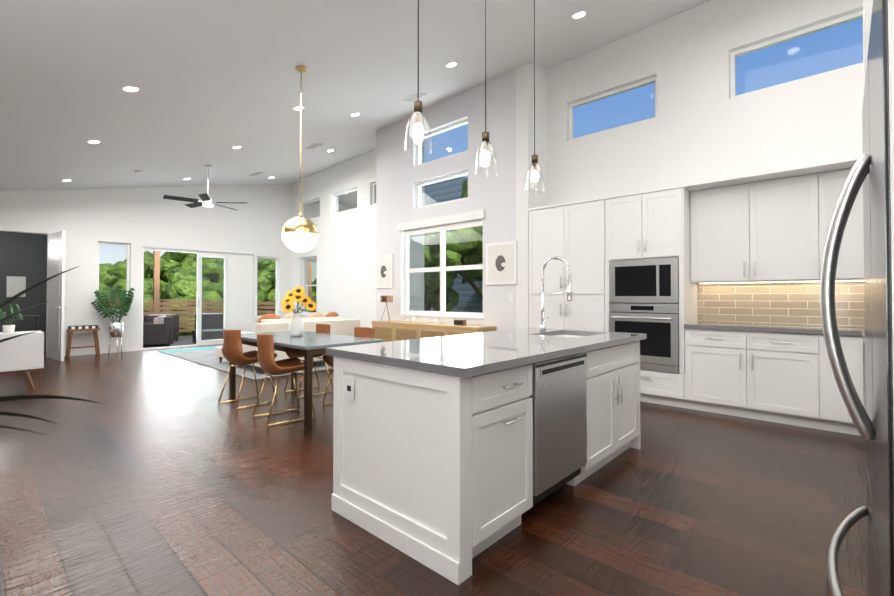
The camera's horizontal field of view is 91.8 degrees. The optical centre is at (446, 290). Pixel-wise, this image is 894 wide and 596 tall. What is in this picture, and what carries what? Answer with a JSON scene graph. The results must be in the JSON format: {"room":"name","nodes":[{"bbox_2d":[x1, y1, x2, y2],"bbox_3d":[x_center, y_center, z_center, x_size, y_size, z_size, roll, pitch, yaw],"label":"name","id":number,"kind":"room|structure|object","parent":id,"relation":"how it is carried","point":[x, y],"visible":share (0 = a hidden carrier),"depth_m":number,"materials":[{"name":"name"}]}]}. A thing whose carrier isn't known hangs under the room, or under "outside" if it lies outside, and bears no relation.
{"room":"kitchen","nodes":[
{"label":"kitchen","id":0,"kind":"room"},
{"bbox_2d":[0,231,46,356],"bbox_3d":[-9.942,-0.060,9.002,3.100,3.000,3.420,-1,-1,42],"label":"wall","id":1,"kind":"structure","parent":0,"point":[23,261],"depth_m":10.66,"materials":[{"name":"grey paint"}]},
{"bbox_2d":[0,184,290,356],"bbox_3d":[-7.820,-1.312,8.892,0.200,5.300,10.100,-1,-1,42],"label":"wall","id":2,"kind":"structure","parent":0,"point":[88,220],"depth_m":9.69,"materials":[{"name":"white paint"}]},
{"bbox_2d":[0,226,52,327],"bbox_3d":[-8.270,0.065,8.222,0.014,2.530,1.170,-1,-1,42],"label":"trim","id":3,"kind":"structure","parent":2,"relation":"attached to","point":[48,232],"depth_m":8.43,"materials":[{"name":"white wood"}]},
{"bbox_2d":[47,231,66,360],"bbox_3d":[-7.502,0.106,8.353,0.918,2.430,0.202,-1,-1,42],"label":"open door leaf","id":4,"kind":"structure","parent":2,"relation":"in","point":[56,299],"depth_m":8.24,"materials":[{"name":"white wood"}]},
{"bbox_2d":[64,346,137,355],"bbox_3d":[-7.396,1.292,9.161,0.014,0.100,1.440,-1,-1,42],"label":"baseboard","id":5,"kind":"structure","parent":2,"relation":"attached to","point":[92,351],"depth_m":9.22,"materials":[{"name":"white wood"}]},
{"bbox_2d":[96,242,130,312],"bbox_3d":[-7.257,-0.286,9.435,0.160,1.513,0.620,-1,-1,42],"label":"window","id":6,"kind":"structure","parent":2,"relation":"in","point":[128,264],"depth_m":9.52,"materials":[{"name":"white"}]},
{"bbox_2d":[141,247,252,349],"bbox_3d":[-6.091,0.193,10.747,0.100,2.340,2.516,-1,-1,42],"label":"door","id":7,"kind":"structure","parent":2,"relation":"in","point":[238,291],"depth_m":11.24,"materials":[{"name":"white"}]},
{"bbox_2d":[256,256,277,318],"bbox_3d":[-4.951,-0.078,11.951,0.160,1.683,0.670,-1,-1,42],"label":"window","id":8,"kind":"structure","parent":2,"relation":"in","point":[276,301],"depth_m":12.17,"materials":[{"name":"white"}]},
{"bbox_2d":[290,149,375,327],"bbox_3d":[-2.619,-1.286,10.842,5.240,5.300,0.200,-1,-1,42],"label":"wall","id":9,"kind":"structure","parent":0,"point":[343,250],"depth_m":10.63,"materials":[{"name":"white paint"}]},
{"bbox_2d":[300,256,316,314],"bbox_3d":[-3.719,-0.120,11.779,0.890,1.583,0.160,-1,-1,42],"label":"window","id":10,"kind":"structure","parent":9,"relation":"in","point":[310,275],"depth_m":11.87,"materials":[{"name":"white"}]},
{"bbox_2d":[302,199,319,218],"bbox_3d":[-3.652,-2.183,11.813,1.056,0.516,0.060,-1,-1,42],"label":"clerestory window","id":11,"kind":"structure","parent":9,"relation":"in","point":[310,209],"depth_m":11.87,"materials":[{"name":"white"}]},
{"bbox_2d":[333,188,356,213],"bbox_3d":[-2.469,-2.197,10.729,1.126,0.516,0.060,-1,-1,42],"label":"clerestory window","id":12,"kind":"structure","parent":9,"relation":"in","point":[345,201],"depth_m":10.79,"materials":[{"name":"white glass"}]},
{"bbox_2d":[373,183,375,204],"bbox_3d":[-1.292,-2.212,9.653,1.076,0.516,0.060,-1,-1,42],"label":"clerestory window","id":13,"kind":"structure","parent":9,"relation":"in","point":[374,193],"depth_m":9.98,"materials":[{"name":"white"}]},
{"bbox_2d":[0,0,709,190],"bbox_3d":[-3.173,-2.415,4.653,12.900,2.821,10.200,-1,-1,42],"label":"ceiling","id":14,"kind":"structure","parent":0,"point":[215,81],"depth_m":5.16,"materials":[{"name":"white paint"}]},
{"bbox_2d":[87,140,100,143],"bbox_3d":[-5.158,-2.170,6.332,0.170,0.042,0.168,-1,-1,42],"label":"recessed light","id":15,"kind":"object","parent":14,"relation":"in","point":[93,141],"visible":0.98,"depth_m":6.32,"materials":[{"name":"white"}]},
{"bbox_2d":[122,86,139,91],"bbox_3d":[-3.535,-2.252,4.847,0.170,0.042,0.168,-1,-1,42],"label":"recessed light","id":16,"kind":"object","parent":14,"relation":"in","point":[130,89],"visible":1,"depth_m":4.84,"materials":[{"name":"white"}]},
{"bbox_2d":[163,165,247,210],"bbox_3d":[-4.871,-2.114,8.765,1.477,0.841,1.464,-1,-1,42],"label":"fan","id":17,"kind":"object","parent":14,"relation":"hanging from","point":[206,199],"visible":0.98,"depth_m":8.69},
{"bbox_2d":[248,172,263,175],"bbox_3d":[-4.541,-2.777,10.317,0.401,0.068,0.237,-1,-1,42],"label":"ceiling vent","id":18,"kind":"object","parent":14,"relation":"in","point":[255,173],"visible":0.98,"depth_m":10.30,"materials":[{"name":"grey metal"}]},
{"bbox_2d":[293,106,304,109],"bbox_3d":[-2.171,-2.668,6.343,0.170,0.042,0.168,-1,-1,42],"label":"recessed light","id":19,"kind":"object","parent":14,"relation":"in","point":[297,107],"visible":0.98,"depth_m":6.33,"materials":[{"name":"white plastic"}]},
{"bbox_2d":[281,65,318,251],"bbox_3d":[-1.689,-1.510,5.004,0.410,2.144,0.410,-1,-1,42],"label":"globe pendant light","id":20,"kind":"object","parent":14,"relation":"hanging from","point":[300,233],"visible":1,"depth_m":4.87,"materials":[{"name":"white glass"}]},
{"bbox_2d":[303,143,324,148],"bbox_3d":[-2.655,-2.880,8.646,0.401,0.068,0.237,-1,-1,42],"label":"ceiling vent","id":21,"kind":"object","parent":14,"relation":"in","point":[313,145],"visible":1,"depth_m":8.63,"materials":[{"name":"grey metal"}]},
{"bbox_2d":[400,91,428,101],"bbox_3d":[-0.503,-2.992,6.704,0.401,0.068,0.237,-1,-1,42],"label":"ceiling vent","id":22,"kind":"object","parent":14,"relation":"in","point":[412,97],"visible":0.94,"depth_m":6.69,"materials":[{"name":"grey metal"}]},
{"bbox_2d":[404,0,431,155],"bbox_3d":[-0.156,-1.625,2.355,0.150,1.754,0.150,-1,-1,42],"label":"pendant light","id":23,"kind":"object","parent":14,"relation":"hanging from","point":[417,129],"visible":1,"depth_m":2.33,"materials":[{"name":"clear glass"}]},
{"bbox_2d":[445,62,457,67],"bbox_3d":[0.059,-2.955,5.674,0.170,0.042,0.168,-1,-1,42],"label":"recessed light","id":24,"kind":"object","parent":14,"relation":"in","point":[451,64],"visible":1,"depth_m":5.66,"materials":[{"name":"white"}]},
{"bbox_2d":[474,0,496,176],"bbox_3d":[0.249,-1.684,2.798,0.150,1.883,0.150,-1,-1,42],"label":"pendant light","id":25,"kind":"object","parent":14,"relation":"hanging from","point":[485,156],"visible":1,"depth_m":2.78,"materials":[{"name":"clear glass"}]},
{"bbox_2d":[525,0,544,193],"bbox_3d":[0.654,-1.743,3.241,0.150,2.013,0.150,-1,-1,42],"label":"pendant light","id":26,"kind":"object","parent":14,"relation":"hanging from","point":[534,176],"visible":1,"depth_m":3.23,"materials":[{"name":"clear glass"}]},
{"bbox_2d":[571,11,586,18],"bbox_3d":[1.483,-3.090,4.861,0.170,0.042,0.168,-1,-1,42],"label":"recessed light","id":27,"kind":"object","parent":14,"relation":"in","point":[579,14],"visible":1,"depth_m":4.85,"materials":[{"name":"white plastic"}]},
{"bbox_2d":[376,129,423,320],"bbox_3d":[-0.917,-1.315,8.674,0.200,5.300,1.100,-1,-1,42],"label":"wall","id":28,"kind":"structure","parent":0,"point":[379,206],"depth_m":8.35,"materials":[{"name":"white paint"}]},
{"bbox_2d":[0,344,867,595],"bbox_3d":[-3.173,1.382,4.603,12.800,0.200,10.100,-1,-1,42],"label":"floor","id":29,"kind":"structure","parent":0,"point":[161,474],"depth_m":2.52,"materials":[{"name":"brown wood"}]},
{"bbox_2d":[0,331,36,342],"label":"potted plant","id":30,"kind":"object","parent":29,"relation":"on","point":[9,338],"depth_m":2.88,"materials":[{"name":"green plant"}]},
{"bbox_2d":[0,315,40,330],"bbox_3d":[-7.717,0.888,7.732,0.280,0.870,0.670,-1,-1,42],"label":"console","id":31,"kind":"object","parent":29,"relation":"on","point":[37,321],"visible":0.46,"depth_m":7.87,"materials":[{"name":"black metal"}]},
{"bbox_2d":[0,331,43,388],"bbox_3d":[-6.084,0.922,5.253,0.476,0.744,1.720,-1,-1,42],"label":"credenza","id":32,"kind":"object","parent":29,"relation":"on","point":[24,354],"visible":0.96,"depth_m":5.59,"materials":[{"name":"white wood"}]},
{"bbox_2d":[0,304,22,332],"bbox_3d":[-5.730,0.366,5.673,0.259,0.375,0.255,-1,-1,42],"label":"potted plant","id":33,"kind":"object","parent":32,"relation":"on","point":[9,328],"visible":0.77,"depth_m":5.65,"materials":[{"name":"green plant"}]},
{"bbox_2d":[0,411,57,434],"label":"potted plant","id":34,"kind":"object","parent":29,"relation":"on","point":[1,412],"depth_m":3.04,"materials":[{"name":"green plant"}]},
{"bbox_2d":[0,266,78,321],"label":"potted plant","id":35,"kind":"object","parent":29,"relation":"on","point":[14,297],"depth_m":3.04,"materials":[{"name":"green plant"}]},
{"bbox_2d":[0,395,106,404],"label":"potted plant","id":36,"kind":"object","parent":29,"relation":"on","point":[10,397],"depth_m":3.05,"materials":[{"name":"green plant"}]},
{"bbox_2d":[65,325,99,357],"bbox_3d":[-7.393,1.028,8.809,0.340,0.622,0.515,-1,-1,42],"label":"bench","id":37,"kind":"object","parent":29,"relation":"on","point":[72,329],"visible":1,"depth_m":8.73,"materials":[{"name":"brown wood"}]},
{"bbox_2d":[91,288,134,353],"bbox_3d":[-7.030,0.639,9.132,0.567,1.407,0.746,-1,-1,42],"label":"plant","id":38,"kind":"object","parent":29,"relation":"on","point":[116,328],"visible":1,"depth_m":9.09,"materials":[{"name":"green plant"}]},
{"bbox_2d":[159,346,333,379],"bbox_3d":[-3.803,1.331,8.840,4.970,0.011,2.400,-1,-1,42],"label":"living room rug","id":39,"kind":"object","parent":29,"relation":"on","point":[206,356],"visible":0.4,"depth_m":8.02,"materials":[{"name":"grey fabric"}]},
{"bbox_2d":[216,312,359,373],"bbox_3d":[-2.913,0.851,7.930,1.900,0.923,1.850,-1,-1,42],"label":"sofa","id":40,"kind":"object","parent":39,"relation":"on","point":[270,322],"visible":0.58,"depth_m":7.29,"materials":[{"name":"beige fabric"}]},
{"bbox_2d":[218,328,276,408],"bbox_3d":[-2.283,0.857,4.959,0.460,0.850,0.502,-1,-1,37],"label":"chair","id":41,"kind":"object","parent":29,"relation":"on","point":[232,351],"visible":0.79,"depth_m":4.77,"materials":[{"name":"brown leather"}]},
{"bbox_2d":[252,332,315,425],"bbox_3d":[-1.642,0.849,4.359,0.502,0.850,0.460,1,-1,-42],"label":"chair","id":42,"kind":"object","parent":29,"relation":"on","point":[268,363],"visible":0.9,"depth_m":4.19,"materials":[{"name":"brown leather"}]},
{"bbox_2d":[229,331,382,428],"bbox_3d":[-1.661,0.906,4.891,1.850,0.760,0.900,-1,-1,42],"label":"dining table","id":43,"kind":"object","parent":29,"relation":"on","point":[307,345],"visible":0.62,"depth_m":4.41,"materials":[{"name":"grey stone"}]},
{"bbox_2d":[281,286,317,336],"bbox_3d":[-1.707,0.235,4.961,0.271,0.582,0.405,-1,-1,42],"label":"vase","id":44,"kind":"object","parent":43,"relation":"on","point":[296,324],"visible":1,"depth_m":4.92,"materials":[{"name":"white ceramic"}]},
{"bbox_2d":[284,324,332,397],"bbox_3d":[-1.740,0.864,5.508,0.502,0.850,0.460,1,-1,-44],"label":"chair","id":45,"kind":"object","parent":29,"relation":"on","point":[322,328],"visible":0.4,"depth_m":5.49,"materials":[{"name":"brown leather"}]},
{"bbox_2d":[322,327,374,404],"bbox_3d":[-1.078,0.856,4.899,0.473,0.850,0.507,-1,-1,42],"label":"chair","id":46,"kind":"object","parent":29,"relation":"on","point":[366,332],"visible":0.33,"depth_m":4.96,"materials":[{"name":"brown leather"}]},
{"bbox_2d":[371,320,495,341],"bbox_3d":[-0.314,0.924,7.043,2.430,0.780,0.440,-1,-1,42],"label":"sideboard","id":47,"kind":"object","parent":29,"relation":"on","point":[390,330],"visible":0.31,"depth_m":6.96,"materials":[{"name":"brown wood"}]},
{"bbox_2d":[380,296,392,320],"bbox_3d":[-1.078,0.317,7.711,0.192,0.451,0.225,-1,-1,42],"label":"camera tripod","id":48,"kind":"object","parent":47,"relation":"on","point":[386,299],"visible":1,"depth_m":7.66,"materials":[{"name":"brown wood"}]},
{"bbox_2d":[405,313,442,323],"bbox_3d":[-0.392,0.434,7.113,0.890,0.200,0.180,-1,-1,42],"label":"decorative bottles","id":49,"kind":"object","parent":47,"relation":"on","point":[435,320],"visible":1,"depth_m":7.04,"materials":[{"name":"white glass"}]},
{"bbox_2d":[454,319,465,325],"bbox_3d":[0.194,0.484,6.546,0.200,0.085,0.063,-1,-1,42],"label":"decorative clock","id":50,"kind":"object","parent":47,"relation":"on","point":[459,322],"visible":1,"depth_m":6.51,"materials":[{"name":"brown wood"}]},
{"bbox_2d":[326,331,642,584],"bbox_3d":[0.450,0.820,2.972,1.016,0.880,2.222,-1,-1,42],"label":"kitchen island","id":51,"kind":"object","parent":29,"relation":"on","point":[433,453],"depth_m":2.12,"materials":[{"name":"white wood"}]},
{"bbox_2d":[326,327,645,374],"bbox_3d":[0.446,0.361,2.994,1.060,0.040,2.256,-1,-1,42],"label":"island countertop","id":52,"kind":"structure","parent":51,"relation":"on","point":[482,351],"depth_m":2.49,"materials":[{"name":"grey stone"}]},
{"bbox_2d":[540,256,572,330],"bbox_3d":[0.950,0.030,3.718,0.302,0.639,0.119,-1,-1,42],"label":"faucet","id":53,"kind":"object","parent":52,"relation":"on","point":[569,291],"visible":1,"depth_m":3.73,"materials":[{"name":"silver metal"}]},
{"bbox_2d":[530,353,586,504],"bbox_3d":[0.450,0.773,2.703,0.622,0.757,0.608,-1,-1,42],"label":"dishwasher","id":54,"kind":"object","parent":51,"relation":"in","point":[559,396],"visible":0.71,"depth_m":2.46,"materials":[{"name":"silver metal"}]},
{"bbox_2d":[528,196,611,331],"bbox_3d":[1.737,0.080,5.815,1.130,2.436,0.594,-1,-1,42],"label":"tall cabinet","id":55,"kind":"object","parent":29,"relation":"on","point":[576,232],"depth_m":5.55,"materials":[{"name":"white wood"}]},
{"bbox_2d":[640,364,683,407],"bbox_3d":[2.434,1.097,5.163,0.860,0.386,0.594,-1,-1,42],"label":"base cabinet","id":56,"kind":"object","parent":29,"relation":"on","point":[657,387],"depth_m":4.82,"materials":[{"name":"white wood"}]},
{"bbox_2d":[609,257,678,372],"bbox_3d":[2.387,0.274,5.122,0.752,1.252,0.646,-1,-1,42],"label":"double wall oven","id":57,"kind":"object","parent":56,"relation":"in","point":[640,289],"visible":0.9,"depth_m":4.88,"materials":[{"name":"silver metal"}]},
{"bbox_2d":[684,328,807,427],"bbox_3d":[3.157,0.841,4.505,1.099,0.880,0.594,-1,-1,42],"label":"base cabinet","id":58,"kind":"object","parent":29,"relation":"on","point":[763,376],"depth_m":4.28,"materials":[{"name":"white wood"}]},
{"bbox_2d":[684,320,864,335],"bbox_3d":[3.477,0.377,4.201,1.988,0.040,0.619,-1,-1,42],"label":"countertop","id":59,"kind":"structure","parent":58,"relation":"on","point":[812,329],"depth_m":4.28,"materials":[{"name":"grey stone"}]},
{"bbox_2d":[808,336,859,435],"bbox_3d":[3.646,0.835,4.057,0.351,0.880,0.594,-1,-1,42],"label":"base cabinet","id":60,"kind":"object","parent":29,"relation":"on","point":[827,410],"depth_m":3.88,"materials":[{"name":"white wood"}]},
{"bbox_2d":[820,0,893,595],"bbox_3d":[1.144,0.344,0.745,0.754,1.775,0.900,-1,-1,42],"label":"refrigerator","id":61,"kind":"object","parent":29,"relation":"on","point":[874,421],"visible":0.98,"depth_m":0.86,"materials":[{"name":"silver metal"}]},
{"bbox_2d":[860,336,865,435],"bbox_3d":[3.997,0.831,3.735,0.601,0.880,0.594,-1,-1,42],"label":"base cabinet","id":62,"kind":"object","parent":29,"relation":"on","point":[862,346],"depth_m":3.73,"materials":[{"name":"white wood"}]},
{"bbox_2d":[383,69,515,330],"bbox_3d":[-0.048,-1.333,7.268,2.980,5.300,0.200,-1,-1,42],"label":"wall","id":63,"kind":"structure","parent":0,"point":[492,194],"depth_m":6.76,"materials":[{"name":"white paint"}]},
{"bbox_2d":[375,254,392,287],"bbox_3d":[-1.181,-0.352,8.134,0.500,0.620,0.030,-1,-1,42],"label":"picture frame","id":64,"kind":"object","parent":63,"relation":"attached to","point":[383,271],"visible":1,"depth_m":8.11,"materials":[{"name":"white paper"}]},
{"bbox_2d":[399,228,483,318],"bbox_3d":[-0.104,-0.350,7.253,1.900,1.583,0.160,-1,-1,42],"label":"window","id":65,"kind":"structure","parent":63,"relation":"in","point":[443,268],"depth_m":7.29,"materials":[{"name":"white"}]},
{"bbox_2d":[397,209,484,236],"bbox_3d":[-0.151,-1.099,7.211,1.960,0.230,0.080,-1,-1,42],"label":"window shade","id":66,"kind":"object","parent":65,"relation":"attached to","point":[454,221],"visible":0.93,"depth_m":7.11,"materials":[{"name":"white"}]},
{"bbox_2d":[417,171,467,207],"bbox_3d":[-0.059,-1.668,7.297,1.246,0.466,0.060,-1,-1,42],"label":"clerestory window","id":67,"kind":"structure","parent":63,"relation":"in","point":[429,182],"depth_m":7.39,"materials":[{"name":"white"}]},
{"bbox_2d":[417,119,467,165],"bbox_3d":[-0.059,-2.458,7.307,1.246,0.546,0.060,-1,-1,42],"label":"clerestory window","id":68,"kind":"structure","parent":63,"relation":"in","point":[446,128],"depth_m":7.38,"materials":[{"name":"white"}]},
{"bbox_2d":[486,241,516,284],"bbox_3d":[0.788,-0.395,6.332,0.540,0.620,0.030,-1,-1,42],"label":"picture frame","id":69,"kind":"object","parent":63,"relation":"attached to","point":[501,263],"visible":0.98,"depth_m":6.31,"materials":[{"name":"white paper"}]},
{"bbox_2d":[509,293,513,300],"bbox_3d":[0.920,0.093,6.218,0.080,0.120,0.013,-1,-1,42],"label":"switch plate","id":70,"kind":"object","parent":63,"relation":"attached to","point":[511,296],"depth_m":6.21,"materials":[{"name":"white plastic"}]},
{"bbox_2d":[516,63,547,328],"bbox_3d":[1.311,-1.345,6.397,0.200,5.300,0.750,-1,-1,42],"label":"wall","id":71,"kind":"structure","parent":0,"point":[525,120],"depth_m":6.14,"materials":[{"name":"white paint"}]},
{"bbox_2d":[547,0,863,327],"bbox_3d":[3.112,-1.361,5.122,4.180,5.300,0.200,-1,-1,42],"label":"wall","id":72,"kind":"structure","parent":0,"point":[703,125],"depth_m":5.11,"materials":[{"name":"white paint"}]},
{"bbox_2d":[569,76,656,139],"bbox_3d":[2.252,-2.441,5.937,1.226,0.556,0.060,-1,-1,42],"label":"window","id":73,"kind":"structure","parent":72,"relation":"in","point":[606,95],"depth_m":5.95,"materials":[{"name":"white"}]},
{"bbox_2d":[608,184,691,263],"bbox_3d":[2.434,-0.751,5.188,0.860,0.790,0.594,-1,-1,42],"label":"upper cabinet","id":74,"kind":"object","parent":72,"relation":"attached to","point":[655,223],"depth_m":4.90,"materials":[{"name":"white wood"}]},
{"bbox_2d":[688,168,807,283],"bbox_3d":[3.268,-0.621,4.599,1.163,1.065,0.334,-1,-1,42],"label":"upper cabinet","id":75,"kind":"object","parent":72,"relation":"attached to","point":[746,249],"depth_m":4.48,"materials":[{"name":"white wood"}]},
{"bbox_2d":[730,10,862,97],"bbox_3d":[3.742,-2.459,4.573,1.266,0.556,0.060,-1,-1,42],"label":"window","id":76,"kind":"structure","parent":72,"relation":"in","point":[807,31],"depth_m":4.64,"materials":[{"name":"white"}]},
{"bbox_2d":[808,160,863,283],"bbox_3d":[3.834,-0.628,4.081,0.621,1.065,0.334,-1,-1,42],"label":"upper cabinet","id":77,"kind":"object","parent":72,"relation":"attached to","point":[825,185],"depth_m":4.07,"materials":[{"name":"white wood"}]},
{"bbox_2d":[863,0,893,103],"bbox_3d":[1.186,-0.887,0.723,0.680,0.636,0.912,-1,-1,42],"label":"upper cabinet","id":78,"kind":"object","parent":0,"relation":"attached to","point":[867,9],"depth_m":0.61,"materials":[{"name":"white wood"}]},
{"label":"outside","id":79,"kind":"structure","parent":0,"visible":0},
{"bbox_3d":[-11.790,4.891,24.173,130.000,0.300,140.000,-1,-1,42],"label":"ground","id":80,"kind":"structure","parent":79,"visible":0},
{"bbox_2d":[99,283,118,306],"bbox_3d":[-14.020,1.952,12.239,5.501,5.306,7.652,-1,-1,42],"label":"tree","id":81,"kind":"object","parent":80,"relation":"on","point":[106,288],"depth_m":14.73,"materials":[{"name":"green plant"}]},
{"bbox_2d":[99,251,223,307],"bbox_3d":[-14.200,1.342,22.383,8.254,6.779,8.121,-1,-1,42],"label":"tree","id":82,"kind":"object","parent":80,"relation":"on","point":[171,272],"visible":0.04,"depth_m":19.82,"materials":[{"name":"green plant"}]},
{"bbox_2d":[143,335,195,347],"bbox_3d":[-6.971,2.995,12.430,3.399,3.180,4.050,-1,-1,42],"label":"floor","id":83,"kind":"structure","parent":80,"relation":"on","point":[184,340],"depth_m":11.36,"materials":[{"name":"grey"}]},
{"bbox_2d":[143,315,173,345],"bbox_3d":[-7.370,1.015,10.903,0.780,0.740,0.800,0,-1,-28],"label":"patio chair","id":84,"kind":"object","parent":83,"relation":"on","point":[159,330],"visible":0.83,"depth_m":10.65,"materials":[{"name":"grey wicker"}]},
{"bbox_2d":[143,314,178,340],"bbox_3d":[-7.987,1.030,11.997,0.780,0.740,0.800,-1,-1,42],"label":"patio chair","id":85,"kind":"object","parent":83,"relation":"on","point":[149,319],"visible":0.33,"depth_m":11.94,"materials":[{"name":"grey wicker"}]},
{"bbox_2d":[105,250,223,331],"bbox_3d":[-8.195,-0.164,13.593,0.200,3.170,4.050,-1,-1,42],"label":"deck railing","id":86,"kind":"object","parent":83,"relation":"on","point":[157,303],"depth_m":13.26,"materials":[{"name":"brown wood"}]},
{"bbox_2d":[191,329,222,342],"bbox_3d":[-6.345,1.208,11.508,0.540,0.330,0.640,-1,-1,42],"label":"patio table","id":87,"kind":"object","parent":83,"relation":"on","point":[206,333],"visible":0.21,"depth_m":11.36,"materials":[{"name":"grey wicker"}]},
{"bbox_2d":[195,313,223,329],"bbox_3d":[-7.001,1.041,12.852,0.800,0.740,0.780,0,-1,-28],"label":"patio chair","id":88,"kind":"object","parent":83,"relation":"on","point":[211,323],"visible":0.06,"depth_m":12.53,"materials":[{"name":"grey wicker"}]},
{"bbox_2d":[257,302,274,315],"bbox_3d":[-5.593,0.834,13.875,3.180,0.940,0.020,-1,-1,42],"label":"deck railing","id":89,"kind":"object","parent":83,"relation":"on","point":[262,303],"depth_m":14.18,"materials":[{"name":"brown wood"}]},
{"bbox_2d":[161,251,223,278],"bbox_3d":[-15.580,0.641,26.535,8.951,8.302,9.217,-1,-1,42],"label":"tree","id":90,"kind":"object","parent":80,"relation":"on","point":[188,260],"visible":0.02,"depth_m":25.95,"materials":[{"name":"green plant"}]},
{"bbox_2d":[117,278,274,335],"bbox_3d":[-9.603,2.105,17.565,5.615,5.166,6.252,-1,-1,42],"label":"tree","id":91,"kind":"object","parent":80,"relation":"on","point":[182,288],"visible":0.19,"depth_m":16.60,"materials":[{"name":"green plant"}]},
{"bbox_2d":[211,271,223,282],"bbox_3d":[-10.624,1.654,25.970,8.286,6.248,7.970,-1,-1,42],"label":"tree","id":92,"kind":"object","parent":80,"relation":"on","point":[221,277],"depth_m":23.49,"materials":[{"name":"green plant"}]},
{"bbox_2d":[206,271,267,313],"bbox_3d":[-8.876,1.738,20.192,7.248,5.975,6.718,-1,-1,42],"label":"tree","id":93,"kind":"object","parent":80,"relation":"on","point":[220,291],"depth_m":16.77,"materials":[{"name":"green plant"}]},
{"bbox_2d":[257,258,275,305],"bbox_3d":[-5.886,1.091,18.683,4.855,7.184,5.238,-1,-1,42],"label":"tree","id":94,"kind":"object","parent":80,"relation":"on","point":[262,275],"depth_m":17.39,"materials":[{"name":"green plant"}]},
{"bbox_2d":[424,233,460,311],"bbox_3d":[-0.966,1.221,14.206,4.355,6.816,3.875,-1,-1,42],"label":"tree","id":95,"kind":"object","parent":80,"relation":"on","point":[449,297],"depth_m":14.26,"materials":[{"name":"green plant"}]},
{"bbox_2d":[424,176,482,312],"bbox_3d":[2.656,-0.124,19.285,9.600,9.600,6.400,-1,-1,42],"label":"neighbor house","id":96,"kind":"structure","parent":80,"relation":"on","point":[461,289],"depth_m":17.25,"materials":[{"name":"blue"}]},
{"bbox_2d":[424,177,482,299],"bbox_3d":[1.533,0.630,12.523,4.725,7.926,5.036,-1,-1,42],"label":"tree","id":97,"kind":"object","parent":80,"relation":"on","point":[469,257],"depth_m":11.29,"materials":[{"name":"green plant"}]}
]}

